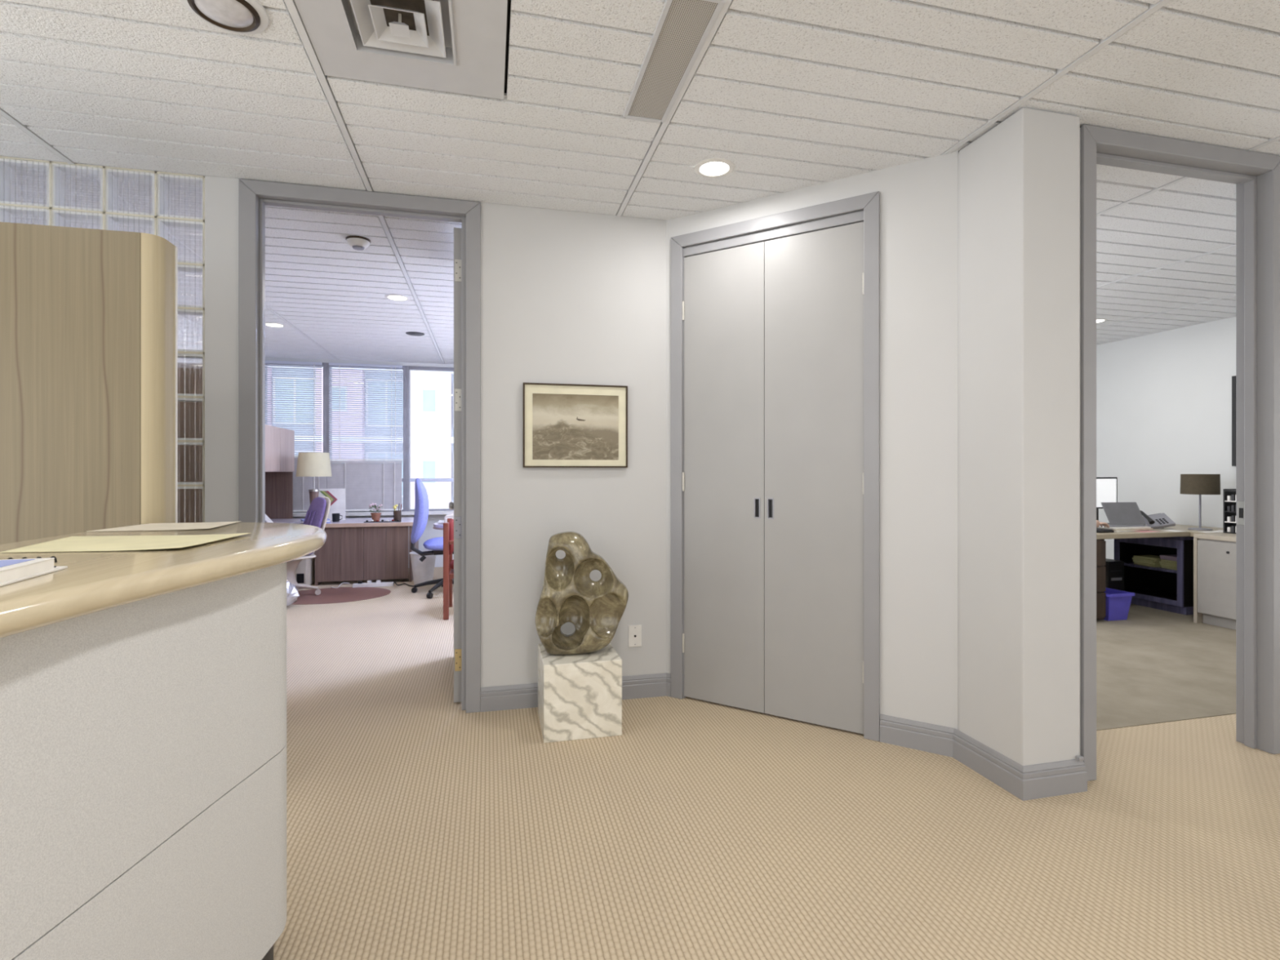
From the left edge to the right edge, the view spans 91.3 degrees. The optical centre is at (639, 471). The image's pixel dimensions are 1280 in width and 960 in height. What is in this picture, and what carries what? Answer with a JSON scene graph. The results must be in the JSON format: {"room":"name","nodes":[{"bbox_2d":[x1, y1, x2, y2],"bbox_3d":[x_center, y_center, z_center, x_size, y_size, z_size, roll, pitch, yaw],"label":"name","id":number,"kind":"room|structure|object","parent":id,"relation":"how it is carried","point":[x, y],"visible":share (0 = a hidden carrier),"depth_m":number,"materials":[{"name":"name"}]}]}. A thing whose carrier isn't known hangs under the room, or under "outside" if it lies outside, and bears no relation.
{"room":"office reception area","nodes":[
{"label":"office reception area","id":0,"kind":"room"},
{"bbox_2d":[0,155,204,522],"bbox_3d":[-3.021,-0.075,2.719,2.030,2.603,0.100,0,0,-14],"label":"glass","id":1,"kind":"object","parent":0,"point":[55,211],"visible":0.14,"depth_m":2.87,"materials":[{"name":"white glass"}]},
{"bbox_2d":[177,314,202,363],"bbox_3d":[-4.017,-0.075,5.159,0.100,2.603,5.090,0,0,-14],"label":"wall","id":2,"kind":"structure","parent":0,"point":[189,333],"depth_m":5.67,"materials":[{"name":"paint"}]},
{"bbox_2d":[293,510,453,516],"bbox_3d":[-2.784,0.526,7.878,3.550,0.040,0.180,0,0,-14],"label":"sill","id":3,"kind":"structure","parent":2,"relation":"attached to","point":[389,513],"depth_m":7.71,"materials":[{"name":"white plastic"}]},
{"bbox_2d":[265,356,453,568],"bbox_3d":[-2.824,-0.075,8.002,3.750,2.603,0.120,0,0,-14],"label":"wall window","id":4,"kind":"structure","parent":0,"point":[429,532],"depth_m":7.94,"materials":[{"name":"paint"}]},
{"bbox_2d":[265,360,322,457],"bbox_3d":[-4.205,-0.751,7.577,0.645,1.155,0.046,0,0,-14],"label":"blind","id":5,"kind":"object","parent":4,"relation":"attached to","point":[266,361],"visible":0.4,"depth_m":7.59,"materials":[{"name":"white plastic"}]},
{"bbox_2d":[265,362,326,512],"bbox_3d":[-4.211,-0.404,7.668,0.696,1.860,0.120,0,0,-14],"label":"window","id":6,"kind":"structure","parent":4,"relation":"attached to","point":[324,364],"depth_m":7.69,"materials":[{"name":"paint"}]},
{"bbox_2d":[293,457,326,511],"bbox_3d":[-4.161,0.161,7.531,0.710,0.660,0.046,0,0,-14],"label":"panel","id":7,"kind":"object","parent":4,"relation":"attached to","point":[301,485],"visible":0.21,"depth_m":7.55,"materials":[{"name":"white plastic"}]},
{"bbox_2d":[327,460,402,511],"bbox_3d":[-3.393,0.181,7.716,0.860,0.620,0.046,0,0,-14],"label":"panel","id":8,"kind":"object","parent":4,"relation":"attached to","point":[364,484],"visible":0.7,"depth_m":7.73,"materials":[{"name":"white plastic"}]},
{"bbox_2d":[328,362,402,460],"bbox_3d":[-3.401,-0.732,7.770,0.850,1.195,0.046,0,0,-14],"label":"blind","id":9,"kind":"object","parent":4,"relation":"attached to","point":[395,367],"visible":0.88,"depth_m":7.77,"materials":[{"name":"white plastic"}]},
{"bbox_2d":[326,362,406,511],"bbox_3d":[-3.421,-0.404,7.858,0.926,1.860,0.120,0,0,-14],"label":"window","id":10,"kind":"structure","parent":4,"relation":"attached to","point":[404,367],"depth_m":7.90,"materials":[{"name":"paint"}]},
{"bbox_2d":[204,175,666,687],"bbox_3d":[-0.929,-0.075,3.227,2.277,2.603,0.110,0,0,-14],"label":"wall","id":11,"kind":"structure","parent":0,"point":[567,296],"depth_m":3.28,"materials":[{"name":"paint"}]},
{"bbox_2d":[238,178,480,713],"bbox_3d":[-1.360,-0.072,3.117,1.099,2.596,0.127,0,0,-14],"label":"door frame","id":12,"kind":"structure","parent":11,"relation":"attached to","point":[253,195],"depth_m":3.06,"materials":[{"name":"grey paint"}]},
{"bbox_2d":[448,227,462,702],"bbox_3d":[-1.102,-0.033,3.726,0.122,2.493,0.935,0,0,-14],"label":"door","id":13,"kind":"structure","parent":11,"relation":"in","point":[456,505],"depth_m":3.29,"materials":[{"name":"grey paint"}]},
{"bbox_2d":[523,382,627,467],"bbox_3d":[-0.337,-0.238,3.300,0.552,0.438,0.026,0,0,-14],"label":"framed print","id":14,"kind":"object","parent":11,"relation":"attached to","point":[566,425],"visible":1,"depth_m":3.30,"materials":[{"name":"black paper"}]},
{"bbox_2d":[480,672,671,711],"bbox_3d":[-0.319,1.165,3.299,1.011,0.121,0.035,0,0,-14],"label":"baseboard","id":15,"kind":"structure","parent":11,"relation":"attached to","point":[497,698],"depth_m":3.25,"materials":[{"name":"grey paint"}]},
{"bbox_2d":[628,624,641,647],"bbox_3d":[-0.026,0.891,3.382,0.072,0.116,0.010,0,0,-14],"label":"wall outlet","id":16,"kind":"object","parent":11,"relation":"attached to","point":[634,631],"visible":1,"depth_m":3.38,"materials":[{"name":"white plastic"}]},
{"bbox_2d":[0,0,1279,364],"bbox_3d":[0.967,-1.433,3.061,10.512,0.123,11.700,0,0,-14],"label":"ceiling","id":17,"kind":"structure","parent":0,"point":[794,94],"depth_m":2.41,"materials":[{"name":"tile"}]},
{"bbox_2d":[180,0,269,35],"bbox_3d":[-1.228,-1.361,1.849,0.228,0.029,0.228,0,0,-14],"label":"recessed light","id":18,"kind":"object","parent":17,"relation":"in","point":[246,17],"visible":1,"depth_m":1.86,"materials":[{"name":"paint"}]},
{"bbox_2d":[265,322,285,327],"bbox_3d":[-3.430,-1.369,5.871,0.190,0.013,0.190,0,0,-14],"label":"recessed light","id":19,"kind":"object","parent":17,"relation":"in","point":[268,324],"visible":0.91,"depth_m":5.85,"materials":[{"name":"white plastic"}]},
{"bbox_2d":[345,235,370,250],"bbox_3d":[-1.671,-1.346,3.712,0.136,0.056,0.136,0,0,-14],"label":"smoke detector","id":20,"kind":"object","parent":17,"relation":"attached to","point":[357,242],"visible":1,"depth_m":3.67,"materials":[{"name":"white plastic"}]},
{"bbox_2d":[384,293,410,301],"bbox_3d":[-1.918,-1.369,4.949,0.190,0.013,0.190,0,0,-14],"label":"recessed light","id":21,"kind":"object","parent":17,"relation":"in","point":[397,297],"visible":1,"depth_m":4.93,"materials":[{"name":"white plastic"}]},
{"bbox_2d":[293,0,507,99],"bbox_3d":[-0.727,-1.392,1.946,0.606,0.076,0.608,0,0,-14],"label":"air vent","id":22,"kind":"object","parent":17,"relation":"attached to","point":[459,46],"visible":1,"depth_m":2.00,"materials":[{"name":"metal"}]},
{"bbox_2d":[405,331,424,336],"bbox_3d":[-2.245,-1.369,6.248,0.179,0.013,0.179,0,0,-14],"label":"recessed light","id":23,"kind":"object","parent":17,"relation":"in","point":[411,333],"visible":1,"depth_m":6.22,"materials":[{"name":"black plastic"}]},
{"bbox_2d":[622,0,724,123],"bbox_3d":[0.092,-1.377,2.120,0.167,0.018,0.670,0,0,-14],"label":"ceiling vent","id":24,"kind":"object","parent":17,"relation":"in","point":[683,27],"visible":1,"depth_m":2.07,"materials":[{"name":"metal"}]},
{"bbox_2d":[694,158,734,177],"bbox_3d":[0.337,-1.369,2.834,0.179,0.013,0.179,0,0,-14],"label":"recessed light","id":25,"kind":"object","parent":17,"relation":"in","point":[711,167],"visible":1,"depth_m":2.82,"materials":[{"name":"white plastic"}]},
{"bbox_2d":[1096,318,1106,322],"bbox_3d":[4.170,-1.369,5.713,0.157,0.013,0.157,0,0,-14],"label":"recessed light","id":26,"kind":"object","parent":17,"relation":"in","point":[1100,320],"visible":0.53,"depth_m":5.67,"materials":[{"name":"white plastic"}]},
{"bbox_2d":[273,566,1279,959],"bbox_3d":[0.919,1.284,3.023,10.400,0.123,11.650,0,0,-14],"label":"floor","id":27,"kind":"structure","parent":0,"point":[420,826],"depth_m":2.15,"materials":[{"name":"carpet"}]},
{"bbox_2d":[0,222,177,544],"bbox_3d":[-2.531,0.226,1.872,1.954,2.000,0.120,0,0,-14],"label":"wood panel","id":28,"kind":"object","parent":27,"relation":"on","point":[89,317],"depth_m":1.99,"materials":[{"name":"brown wood"}]},
{"bbox_2d":[0,522,327,959],"bbox_3d":[-1.038,0.698,0.985,0.681,1.057,2.300,0,0,-14],"label":"reception desk","id":29,"kind":"object","parent":27,"relation":"on","point":[143,693],"depth_m":1.13,"materials":[{"name":"laminate"}]},
{"bbox_2d":[0,555,67,586],"bbox_3d":[-1.061,0.156,0.902,0.250,0.024,0.305,0,0,-20],"label":"book","id":30,"kind":"object","parent":29,"relation":"on","point":[11,571],"visible":1,"depth_m":0.98,"materials":[{"name":"white paper"}]},
{"bbox_2d":[0,533,248,552],"bbox_3d":[-1.217,0.165,1.468,0.462,0.007,0.335,0,0,-6],"label":"paper sheet","id":31,"kind":"object","parent":29,"relation":"on","point":[113,543],"visible":1,"depth_m":1.46,"materials":[{"name":"beige paper"}]},
{"bbox_2d":[0,522,327,638],"bbox_3d":[-1.038,0.193,0.985,0.681,0.047,2.300,0,0,-14],"label":"countertop","id":32,"kind":"structure","parent":29,"relation":"on","point":[92,581],"depth_m":1.15,"materials":[{"name":"stone"}]},
{"bbox_2d":[88,520,241,531],"bbox_3d":[-1.425,0.167,1.905,0.310,0.004,0.280,0,0,-14],"label":"paper sheet","id":33,"kind":"object","parent":29,"relation":"on","point":[180,526],"visible":1,"depth_m":1.88,"materials":[{"name":"beige paper"}]},
{"bbox_2d":[177,362,202,523],"bbox_3d":[-2.731,0.346,3.147,1.400,1.760,0.356,0,0,-14],"label":"glass block","id":34,"kind":"object","parent":27,"relation":"on","point":[189,375],"visible":0.02,"depth_m":3.09,"materials":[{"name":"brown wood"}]},
{"bbox_2d":[265,518,302,524],"bbox_3d":[-3.942,0.892,6.277,0.560,0.668,2.250,0,0,-14],"label":"desk","id":35,"kind":"object","parent":27,"relation":"on","point":[297,521],"visible":0.02,"depth_m":7.09,"materials":[{"name":"laminate"}]},
{"bbox_2d":[265,514,273,522],"bbox_3d":[-3.962,0.497,6.555,0.200,0.120,0.140,0,0,-14],"label":"tent card","id":36,"kind":"object","parent":35,"relation":"on","point":[268,519],"visible":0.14,"depth_m":6.58,"materials":[{"name":"white paper"}]},
{"bbox_2d":[265,424,294,519],"bbox_3d":[-4.100,0.037,6.599,0.402,1.040,1.550,0,0,-14],"label":"hutch","id":37,"kind":"object","parent":35,"relation":"on","point":[279,442],"visible":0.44,"depth_m":7.30,"materials":[{"name":"brown wood"}]},
{"bbox_2d":[286,580,299,607],"bbox_3d":[-3.226,1.096,5.620,0.278,0.259,0.236,0,0,28],"label":"bag","id":38,"kind":"object","parent":27,"relation":"on","point":[292,594],"visible":0.26,"depth_m":5.61,"materials":[{"name":"white plastic"}]},
{"bbox_2d":[294,551,315,588],"bbox_3d":[-3.616,1.046,6.698,0.180,0.360,0.404,0,0,-14],"label":"computer tower","id":39,"kind":"object","parent":27,"relation":"on","point":[304,573],"visible":0.3,"depth_m":6.54,"materials":[{"name":"beige plastic"}]},
{"bbox_2d":[292,586,391,604],"bbox_3d":[-3.049,1.224,6.178,1.100,0.003,0.836,0,0,-14],"label":"chair mat","id":40,"kind":"object","parent":27,"relation":"on","point":[343,594],"visible":0.84,"depth_m":6.19,"materials":[{"name":"red plastic"}]},
{"bbox_2d":[286,496,330,601],"bbox_3d":[-3.398,0.738,6.050,0.674,0.966,0.592,0,0,-44],"label":"chair","id":41,"kind":"object","parent":40,"relation":"on","point":[317,515],"visible":0.28,"depth_m":6.10,"materials":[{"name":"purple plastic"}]},
{"bbox_2d":[315,516,418,586],"bbox_3d":[-3.080,0.893,7.162,1.000,0.665,0.792,0,0,-14],"label":"office desk","id":42,"kind":"object","parent":27,"relation":"on","point":[353,548],"visible":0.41,"depth_m":6.81,"materials":[{"name":"laminate"}]},
{"bbox_2d":[295,452,332,503],"bbox_3d":[-3.629,0.176,6.965,0.356,0.763,0.356,0,0,-14],"label":"table lamp","id":43,"kind":"object","parent":42,"relation":"on","point":[313,464],"visible":0.79,"depth_m":6.84,"materials":[{"name":"beige fabric"}]},
{"bbox_2d":[300,518,330,523],"bbox_3d":[-3.510,0.539,6.784,0.287,0.041,0.274,0,0,-34],"label":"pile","id":44,"kind":"object","parent":42,"relation":"on","point":[302,519],"visible":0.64,"depth_m":6.73,"materials":[{"name":"white paper"}]},
{"bbox_2d":[319,488,345,519],"bbox_3d":[-3.502,0.378,7.123,0.270,0.360,0.014,0,0,-14],"label":"board","id":45,"kind":"object","parent":42,"relation":"on","point":[336,496],"visible":0.6,"depth_m":7.13,"materials":[{"name":"white paper"}]},
{"bbox_2d":[332,513,342,521],"bbox_3d":[-3.374,0.515,6.958,0.080,0.090,0.095,0,0,41],"label":"cup","id":46,"kind":"object","parent":42,"relation":"on","point":[335,517],"visible":1,"depth_m":6.92,"materials":[{"name":"black ceramic"}]},
{"bbox_2d":[368,502,382,521],"bbox_3d":[-2.917,0.456,6.905,0.140,0.210,0.145,0,0,-14],"label":"flower pot","id":47,"kind":"object","parent":42,"relation":"on","point":[375,516],"visible":0.99,"depth_m":6.88,"materials":[{"name":"ceramic"}]},
{"bbox_2d":[364,519,401,522],"bbox_3d":[-2.823,0.545,6.865,0.380,0.030,0.040,0,0,-14],"label":"tray","id":48,"kind":"object","parent":42,"relation":"on","point":[382,520],"visible":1,"depth_m":6.86,"materials":[{"name":"grey plastic"}]},
{"bbox_2d":[392,503,401,520],"bbox_3d":[-2.708,0.460,6.980,0.089,0.200,0.083,0,0,-14],"label":"pencil cup","id":49,"kind":"object","parent":42,"relation":"on","point":[397,513],"visible":0.83,"depth_m":6.95,"materials":[{"name":"brown wood"}]},
{"bbox_2d":[352,580,393,587],"bbox_3d":[-2.831,1.194,6.642,0.400,0.065,0.060,0,0,-14],"label":"power strip","id":50,"kind":"object","parent":27,"relation":"on","point":[378,584],"visible":1,"depth_m":6.62,"materials":[{"name":"white plastic"}]},
{"bbox_2d":[394,581,413,586],"bbox_3d":[-2.502,1.203,6.678,0.237,0.043,0.130,0,0,37],"label":"power cable","id":51,"kind":"object","parent":27,"relation":"on","point":[394,581],"visible":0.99,"depth_m":6.69,"materials":[{"name":"black plastic"}]},
{"bbox_2d":[408,550,435,584],"bbox_3d":[-2.354,1.054,6.798,0.286,0.345,0.286,0,0,-14],"label":"waste bin","id":52,"kind":"object","parent":27,"relation":"on","point":[422,571],"visible":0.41,"depth_m":6.70,"materials":[{"name":"white plastic"}]},
{"bbox_2d":[409,478,453,598],"bbox_3d":[-1.974,0.647,6.358,0.683,1.157,0.646,0,0,-22],"label":"office chair","id":53,"kind":"object","parent":27,"relation":"on","point":[421,499],"visible":0.67,"depth_m":6.10,"materials":[{"name":"blue fabric"}]},
{"bbox_2d":[432,522,443,529],"bbox_3d":[-1.508,0.892,6.837,1.436,0.668,0.566,0,0,-14],"label":"desk","id":54,"kind":"object","parent":27,"relation":"on","point":[439,526],"visible":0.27,"depth_m":6.55,"materials":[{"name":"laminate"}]},
{"bbox_2d":[437,511,453,523],"bbox_3d":[-1.880,0.470,6.748,0.560,0.175,0.360,0,0,-14],"label":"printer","id":55,"kind":"object","parent":54,"relation":"on","point":[451,515],"visible":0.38,"depth_m":6.55,"materials":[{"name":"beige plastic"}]},
{"bbox_2d":[443,518,453,619],"bbox_3d":[-1.417,0.822,5.481,0.552,0.808,0.556,0,0,-14],"label":"chair","id":56,"kind":"object","parent":27,"relation":"on","point":[448,527],"visible":0.44,"depth_m":5.16,"materials":[{"name":"red wood"}]},
{"bbox_2d":[537,643,622,742],"bbox_3d":[-0.300,1.050,3.036,0.360,0.351,0.360,0,0,-14],"label":"plinth","id":57,"kind":"object","parent":27,"relation":"on","point":[580,695],"visible":0.88,"depth_m":2.87,"materials":[{"name":"white stone"}]},
{"bbox_2d":[535,531,628,654],"bbox_3d":[-0.280,0.584,3.038,0.448,0.583,0.193,0,0,-5],"label":"stone sculpture","id":58,"kind":"object","parent":57,"relation":"on","point":[596,609],"visible":1,"depth_m":2.99,"materials":[{"name":"brown stone"}]},
{"bbox_2d":[1104,558,1124,591],"bbox_3d":[4.192,1.012,5.748,0.180,0.420,0.384,0,0,-14],"label":"desktop computer","id":59,"kind":"object","parent":27,"relation":"on","point":[1114,568],"visible":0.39,"depth_m":5.56,"materials":[{"name":"black plastic"}]},
{"bbox_2d":[1104,587,1134,621],"bbox_3d":[3.884,1.109,5.254,0.260,0.225,0.342,0,0,-14],"label":"storage bin","id":60,"kind":"object","parent":27,"relation":"on","point":[1117,602],"visible":0.5,"depth_m":5.11,"materials":[{"name":"blue plastic"}]},
{"bbox_2d":[1114,536,1193,614],"bbox_3d":[4.740,0.893,5.655,0.418,0.665,0.600,0,0,-14],"label":"bookcase","id":61,"kind":"object","parent":27,"relation":"on","point":[1166,589],"visible":0.54,"depth_m":5.69,"materials":[{"name":"black wood"}]},
{"bbox_2d":[1132,554,1160,567],"bbox_3d":[4.692,0.821,5.724,0.222,0.079,0.236,0,0,-14],"label":"paper stack","id":62,"kind":"object","parent":61,"relation":"on","point":[1148,560],"visible":0.71,"depth_m":5.69,"materials":[{"name":"paper"}]},
{"bbox_2d":[1159,554,1177,569],"bbox_3d":[4.743,0.803,5.505,0.204,0.113,0.223,0,0,-14],"label":"paper stack","id":63,"kind":"object","parent":61,"relation":"on","point":[1170,561],"visible":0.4,"depth_m":5.51,"materials":[{"name":"paper"}]},
{"bbox_2d":[1096,524,1222,619],"bbox_3d":[4.361,0.867,5.538,1.790,0.712,0.970,0,0,-14],"label":"desk","id":64,"kind":"object","parent":27,"relation":"on","point":[1100,543],"visible":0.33,"depth_m":5.08,"materials":[{"name":"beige wood"}]},
{"bbox_2d":[1096,528,1114,533],"bbox_3d":[3.823,0.498,5.403,0.150,0.025,0.440,0,0,-14],"label":"keyboard","id":65,"kind":"object","parent":64,"relation":"on","point":[1098,530],"visible":0.26,"depth_m":5.20,"materials":[{"name":"black plastic"}]},
{"bbox_2d":[1096,476,1117,520],"bbox_3d":[4.190,0.283,5.759,0.540,0.455,0.180,0,0,-20],"label":"monitor","id":66,"kind":"object","parent":64,"relation":"on","point":[1106,487],"visible":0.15,"depth_m":5.78,"materials":[{"name":"black plastic"}]},
{"bbox_2d":[1096,525,1152,532],"bbox_3d":[4.133,0.492,5.432,0.429,0.036,0.336,0,0,-18],"label":"pile","id":67,"kind":"object","parent":64,"relation":"on","point":[1117,529],"visible":0.62,"depth_m":5.29,"materials":[{"name":"white paper"}]},
{"bbox_2d":[1099,502,1146,526],"bbox_3d":[4.156,0.372,5.448,0.330,0.204,0.226,0,0,-6],"label":"laptop","id":68,"kind":"object","parent":67,"relation":"on","point":[1117,513],"visible":0.86,"depth_m":5.38,"materials":[{"name":"paint"}]},
{"bbox_2d":[1136,530,1157,532],"bbox_3d":[4.280,0.510,5.297,0.200,0.002,0.100,0,0,-14],"label":"paper sheet","id":69,"kind":"object","parent":64,"relation":"on","point":[1144,531],"visible":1,"depth_m":5.26,"materials":[{"name":"white paper"}]},
{"bbox_2d":[1139,510,1175,528],"bbox_3d":[4.617,0.438,5.591,0.201,0.163,0.216,0,0,14],"label":"desk phone","id":70,"kind":"object","parent":64,"relation":"on","point":[1157,521],"visible":0.8,"depth_m":5.55,"materials":[{"name":"paint"}]},
{"bbox_2d":[1163,529,1183,531],"bbox_3d":[4.553,0.509,5.348,0.115,0.003,0.130,0,0,-14],"label":"paper sheet","id":71,"kind":"object","parent":64,"relation":"on","point":[1163,530],"visible":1,"depth_m":5.33,"materials":[{"name":"white paper"}]},
{"bbox_2d":[1180,474,1220,530],"bbox_3d":[4.881,0.268,5.452,0.264,0.485,0.264,0,0,-14],"label":"lamp","id":72,"kind":"object","parent":64,"relation":"on","point":[1190,484],"visible":1,"depth_m":5.37,"materials":[{"name":"fabric"}]},
{"bbox_2d":[1200,529,1222,533],"bbox_3d":[4.818,0.504,5.262,0.248,0.014,0.133,0,0,-2],"label":"paper sheet","id":73,"kind":"object","parent":64,"relation":"on","point":[1218,531],"visible":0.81,"depth_m":5.26,"materials":[{"name":"white paper"}]},
{"bbox_2d":[1193,533,1235,630],"bbox_3d":[5.012,0.865,4.723,0.906,0.717,0.900,0,0,-14],"label":"cabinet","id":74,"kind":"object","parent":27,"relation":"on","point":[1214,553],"visible":0.48,"depth_m":4.92,"materials":[{"name":"grey laminate"}]},
{"bbox_2d":[1222,488,1235,533],"bbox_3d":[4.946,0.326,5.010,0.260,0.360,0.310,0,0,-14],"label":"desk organizer","id":75,"kind":"object","parent":74,"relation":"on","point":[1228,495],"visible":0.12,"depth_m":5.12,"materials":[{"name":"black plastic"}]},
{"bbox_2d":[666,151,958,729],"bbox_3d":[0.775,-0.075,3.108,1.450,2.603,0.110,0,0,31],"label":"wall","id":76,"kind":"structure","parent":0,"point":[918,199],"depth_m":2.78,"materials":[{"name":"paint"}]},
{"bbox_2d":[682,241,764,712],"bbox_3d":[0.431,0.031,3.269,0.462,2.366,0.046,0,0,31],"label":"door","id":77,"kind":"structure","parent":76,"relation":"in","point":[723,303],"depth_m":3.25,"materials":[{"name":"grey paint"}]},
{"bbox_2d":[755,498,759,516],"bbox_3d":[0.601,0.186,3.174,0.022,0.092,0.006,0,0,31],"label":"door handle","id":78,"kind":"object","parent":77,"relation":"on","point":[757,500],"depth_m":3.17,"materials":[{"name":"black plastic"}]},
{"bbox_2d":[671,191,879,741],"bbox_3d":[0.655,-0.022,3.165,1.076,2.496,0.118,0,0,31],"label":"door frame","id":79,"kind":"structure","parent":76,"relation":"attached to","point":[869,203],"depth_m":2.95,"materials":[{"name":"grey paint"}]},
{"bbox_2d":[764,222,863,733],"bbox_3d":[0.839,0.031,3.019,0.490,2.366,0.046,0,0,31],"label":"door","id":80,"kind":"structure","parent":76,"relation":"in","point":[814,281],"depth_m":3.01,"materials":[{"name":"grey paint"}]},
{"bbox_2d":[769,499,772,517],"bbox_3d":[0.661,0.186,3.137,0.022,0.092,0.006,0,0,31],"label":"door handle","id":81,"kind":"object","parent":80,"relation":"on","point":[771,500],"depth_m":3.14,"materials":[{"name":"black plastic"}]},
{"bbox_2d":[957,107,1080,765],"bbox_3d":[1.569,-0.075,2.622,0.388,2.603,0.475,0,0,-14],"label":"wall","id":82,"kind":"structure","parent":0,"point":[1019,183],"depth_m":2.40,"materials":[{"name":"paint"}]},
{"bbox_2d":[880,714,1087,800],"bbox_3d":[1.346,1.165,2.537,0.766,0.121,0.261,0,0,34],"label":"baseboard","id":83,"kind":"structure","parent":82,"relation":"attached to","point":[1035,781],"depth_m":2.48,"materials":[{"name":"grey paint"}]},
{"bbox_2d":[1075,755,1083,761],"bbox_3d":[1.684,1.100,2.397,0.023,0.016,0.017,0,0,-14],"label":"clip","id":84,"kind":"object","parent":82,"relation":"attached to","point":[1078,757],"visible":1,"depth_m":2.39,"materials":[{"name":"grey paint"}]},
{"bbox_2d":[1096,316,1235,559],"bbox_3d":[5.354,-0.075,5.620,0.160,2.603,4.175,0,0,-14],"label":"wall","id":85,"kind":"structure","parent":0,"point":[1164,398],"depth_m":6.11,"materials":[{"name":"paint"}]},
{"bbox_2d":[1231,375,1235,466],"bbox_3d":[5.359,-0.444,5.197,0.030,0.800,0.750,0,0,-14],"label":"wall picture","id":86,"kind":"object","parent":85,"relation":"attached to","point":[1233,378],"visible":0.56,"depth_m":5.54,"materials":[{"name":"black plastic"}]},
{"bbox_3d":[3.860,-0.076,3.052,4.267,2.603,0.120,0,0,-14],"label":"wall","id":87,"kind":"structure","parent":0,"visible":0},
{"bbox_2d":[1080,124,1279,781],"bbox_3d":[2.260,-0.072,2.662,1.082,2.596,0.140,0,0,-14],"label":"door frame","id":88,"kind":"structure","parent":87,"relation":"attached to","point":[1255,175],"depth_m":2.72,"materials":[{"name":"grey paint"}]},
{"label":"outside","id":89,"kind":"structure","parent":0,"visible":0},
{"bbox_2d":[267,365,453,511],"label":"window","id":90,"kind":"structure","parent":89,"point":[432,393],"depth_m":25.53,"materials":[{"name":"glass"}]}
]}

